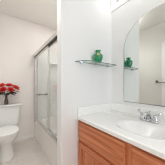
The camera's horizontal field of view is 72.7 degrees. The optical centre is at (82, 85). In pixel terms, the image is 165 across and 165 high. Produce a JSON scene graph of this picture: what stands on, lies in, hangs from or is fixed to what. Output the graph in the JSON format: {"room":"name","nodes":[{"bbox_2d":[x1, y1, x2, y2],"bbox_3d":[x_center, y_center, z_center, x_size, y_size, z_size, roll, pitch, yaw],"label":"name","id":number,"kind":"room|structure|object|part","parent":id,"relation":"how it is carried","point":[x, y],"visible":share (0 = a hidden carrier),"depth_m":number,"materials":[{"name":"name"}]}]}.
{"room":"bathroom","nodes":[
{"label":"bathroom","id":0,"kind":"room"},
{"bbox_2d":[0,137,50,164],"bbox_3d":[-0.059,1.200,0.817,2.010,0.100,4.146,0,0,-35],"label":"floor","id":1,"kind":"structure","parent":0,"point":[28,151],"depth_m":1.87,"materials":[{"name":"beige tile"}]},
{"bbox_2d":[0,103,21,162],"bbox_3d":[-1.292,0.750,1.897,0.522,0.800,0.704,0,0,-35],"label":"toilet","id":2,"kind":"object","parent":1,"relation":"on","point":[9,113],"visible":0.99,"depth_m":1.84,"materials":[{"name":"white ceramic"}]},
{"bbox_2d":[4,96,8,103],"bbox_3d":[-1.423,0.275,2.092,0.072,0.150,0.072,0,0,-35],"label":"flower vase","id":3,"kind":"object","parent":2,"relation":"on","point":[6,101],"visible":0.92,"depth_m":2.07,"materials":[{"name":"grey glass"}]},
{"bbox_2d":[0,87,6,95],"bbox_3d":[-1.382,0.129,1.987,0.135,0.225,0.187,0,0,12],"label":"flower","id":4,"kind":"object","parent":3,"relation":"in","point":[2,89],"visible":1,"depth_m":1.96,"materials":[{"name":"red plant"}]},
{"bbox_2d":[6,87,14,95],"bbox_3d":[-1.314,0.134,2.052,0.133,0.215,0.189,0,0,-35],"label":"flower","id":5,"kind":"object","parent":3,"relation":"in","point":[10,89],"visible":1,"depth_m":2.03,"materials":[{"name":"red plant"}]},
{"bbox_2d":[12,85,19,93],"bbox_3d":[-1.301,0.113,2.115,0.221,0.257,0.154,0,0,-35],"label":"flower","id":6,"kind":"object","parent":3,"relation":"in","point":[13,86],"visible":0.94,"depth_m":2.14,"materials":[{"name":"red plant"}]},
{"bbox_3d":[-1.270,0.953,1.866,0.366,0.395,0.607,0,0,-35],"label":"bowl","id":7,"kind":"part","parent":2,"relation":"part of","materials":[{"name":"white ceramic"}]},
{"bbox_3d":[-1.434,0.571,2.100,0.470,0.365,0.196,0,0,-35],"label":"tank","id":8,"kind":"part","parent":2,"relation":"part of","materials":[{"name":"white ceramic"}]},
{"bbox_3d":[-1.223,0.720,1.799,0.374,0.024,0.465,0,0,-35],"label":"seat lid","id":9,"kind":"part","parent":2,"relation":"part of","materials":[{"name":"white ceramic"}]},
{"bbox_3d":[-1.429,0.368,2.093,0.522,0.037,0.226,0,0,-35],"label":"tank lid","id":10,"kind":"part","parent":2,"relation":"part of","materials":[{"name":"white ceramic"}]},
{"bbox_2d":[34,115,56,164],"bbox_3d":[-0.330,0.948,2.083,0.759,0.405,1.518,0,0,-35],"label":"bathtub","id":11,"kind":"object","parent":1,"relation":"on","point":[47,144],"visible":0.19,"depth_m":1.93,"materials":[{"name":"white ceramic"}]},
{"bbox_2d":[34,30,56,143],"bbox_3d":[-0.617,0.019,1.882,0.054,1.449,1.516,0,0,-35],"label":"sliding shower door","id":12,"kind":"structure","parent":11,"relation":"on","point":[52,40],"depth_m":1.77,"materials":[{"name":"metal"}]},
{"bbox_3d":[-0.788,0.698,2.107,0.018,0.022,0.865,0,0,-35],"label":"door rail","id":13,"kind":"part","parent":12,"relation":"part of","materials":[{"name":"metal"}]},
{"bbox_3d":[-0.617,-0.672,1.882,0.054,0.065,1.516,0,0,-35],"label":"rail","id":14,"kind":"part","parent":12,"relation":"part of","materials":[{"name":"metal"}]},
{"bbox_2d":[37,51,56,117],"bbox_3d":[-0.303,-0.028,2.103,0.692,1.544,1.518,0,0,-35],"label":"tub surround","id":15,"kind":"object","parent":11,"relation":"on","point":[42,59],"visible":0.1,"depth_m":2.62,"materials":[{"name":"white plastic"}]},
{"bbox_2d":[78,120,164,164],"bbox_3d":[0.512,0.759,0.891,0.555,0.782,1.193,0,0,-35],"label":"vanity cabinet","id":16,"kind":"object","parent":1,"relation":"on","point":[96,146],"visible":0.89,"depth_m":0.87,"materials":[{"name":"brown wood"}]},
{"bbox_3d":[0.123,0.819,0.979,0.013,0.330,0.452,0,0,-35],"label":"door","id":17,"kind":"part","parent":16,"relation":"part of","materials":[{"name":"brown wood"}]},
{"bbox_3d":[0.123,0.626,0.979,0.018,0.056,0.452,0,0,-35],"label":"door rail","id":18,"kind":"part","parent":16,"relation":"part of","materials":[{"name":"brown wood"}]},
{"bbox_3d":[0.142,0.590,0.986,0.018,0.050,0.530,0,0,-35],"label":"rail","id":19,"kind":"part","parent":16,"relation":"part of","materials":[{"name":"brown wood"}]},
{"bbox_3d":[0.123,0.484,0.979,0.018,0.192,0.564,0,0,-35],"label":"drawer","id":20,"kind":"part","parent":16,"relation":"part of","materials":[{"name":"brown wood"}]},
{"bbox_3d":[0.142,0.387,0.986,0.018,0.037,0.530,0,0,-35],"label":"rail","id":21,"kind":"part","parent":16,"relation":"part of","materials":[{"name":"brown wood"}]},
{"bbox_2d":[77,103,164,159],"bbox_3d":[0.514,0.347,0.886,0.559,0.225,1.206,0,0,-35],"label":"countertop","id":22,"kind":"structure","parent":16,"relation":"on","point":[121,121],"depth_m":1.01,"materials":[{"name":"white stone"}]},
{"bbox_2d":[137,109,161,123],"bbox_3d":[0.573,0.280,1.011,0.158,0.098,0.217,0,0,-35],"label":"faucet","id":23,"kind":"object","parent":22,"relation":"on","point":[147,114],"visible":1,"depth_m":0.99,"materials":[{"name":"silver metal"}]},
{"bbox_3d":[0.571,0.278,1.010,0.155,0.083,0.046,0,0,-35],"label":"spout","id":24,"kind":"part","parent":23,"relation":"part of","materials":[{"name":"silver metal"}]},
{"bbox_3d":[0.614,0.322,1.040,0.056,0.016,0.166,0,0,-35],"label":"plate","id":25,"kind":"part","parent":23,"relation":"part of","materials":[{"name":"silver metal"}]},
{"bbox_3d":[0.646,0.290,0.995,0.046,0.050,0.046,0,0,-35],"label":"handle","id":26,"kind":"part","parent":23,"relation":"part of","materials":[{"name":"silver metal"}]},
{"bbox_3d":[0.466,0.484,0.488,0.018,0.192,0.545,0,0,-35],"label":"drawer","id":27,"kind":"part","parent":16,"relation":"part of","materials":[{"name":"brown wood"}]},
{"bbox_3d":[0.479,0.387,0.503,0.018,0.037,0.511,0,0,-35],"label":"rail","id":28,"kind":"part","parent":16,"relation":"part of","materials":[{"name":"brown wood"}]},
{"bbox_2d":[0,13,56,137],"bbox_3d":[-1.165,-0.120,2.500,1.890,2.540,0.120,0,0,-35],"label":"wall","id":29,"kind":"structure","parent":0,"point":[20,39],"depth_m":2.35,"materials":[{"name":"white paint"}]},
{"bbox_2d":[14,134,33,141],"bbox_3d":[-1.482,1.113,2.197,0.996,0.075,0.013,0,0,-35],"label":"baseboard","id":30,"kind":"structure","parent":29,"relation":"attached to","point":[32,135],"depth_m":2.37,"materials":[{"name":"white paint"}]},
{"bbox_2d":[0,0,56,29],"bbox_3d":[-0.059,-1.440,0.817,2.010,0.100,4.146,0,0,-35],"label":"ceiling","id":31,"kind":"structure","parent":0,"point":[41,12],"depth_m":2.08,"materials":[{"name":"white paint"}]},
{"bbox_2d":[57,0,110,164],"bbox_3d":[0.144,-0.120,1.426,0.947,2.540,0.101,0,0,-35],"label":"wall partition","id":32,"kind":"structure","parent":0,"point":[83,26],"depth_m":1.23,"materials":[{"name":"white paint"}]},
{"bbox_2d":[75,60,115,66],"bbox_3d":[0.183,-0.257,1.318,0.560,0.028,0.119,0,0,-35],"label":"glass shelf","id":33,"kind":"object","parent":32,"relation":"attached to","point":[81,62],"visible":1,"depth_m":1.29,"materials":[{"name":"clear glass"}]},
{"bbox_2d":[93,50,102,62],"bbox_3d":[0.180,-0.336,1.308,0.114,0.144,0.114,0,0,-35],"label":"vase","id":34,"kind":"object","parent":33,"relation":"on","point":[97,56],"visible":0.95,"depth_m":1.27,"materials":[{"name":"green glass"}]},
{"bbox_2d":[111,0,164,110],"bbox_3d":[1.102,-0.120,0.640,0.120,2.540,2.285,0,0,-35],"label":"wall","id":35,"kind":"structure","parent":0,"point":[124,17],"depth_m":1.40,"materials":[{"name":"white paint"}]},
{"bbox_2d":[111,0,128,11],"bbox_3d":[0.546,-1.081,1.201,0.146,0.158,0.721,0,0,-35],"label":"vanity light","id":36,"kind":"object","parent":35,"relation":"attached to","point":[115,4],"visible":1,"depth_m":1.44,"materials":[{"name":"white paint"}]},
{"bbox_2d":[111,103,164,121],"bbox_3d":[0.735,0.282,1.040,0.021,0.094,1.206,0,0,-35],"label":"backsplash","id":37,"kind":"structure","parent":35,"relation":"attached to","point":[128,109],"depth_m":1.24,"materials":[{"name":"white stone"}]},
{"bbox_2d":[124,3,164,106],"bbox_3d":[0.718,-0.282,1.076,0.007,0.955,0.736,0,0,-35],"label":"wall mirror","id":38,"kind":"object","parent":35,"relation":"attached to","point":[144,46],"visible":1,"depth_m":1.15,"materials":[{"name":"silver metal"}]}
]}

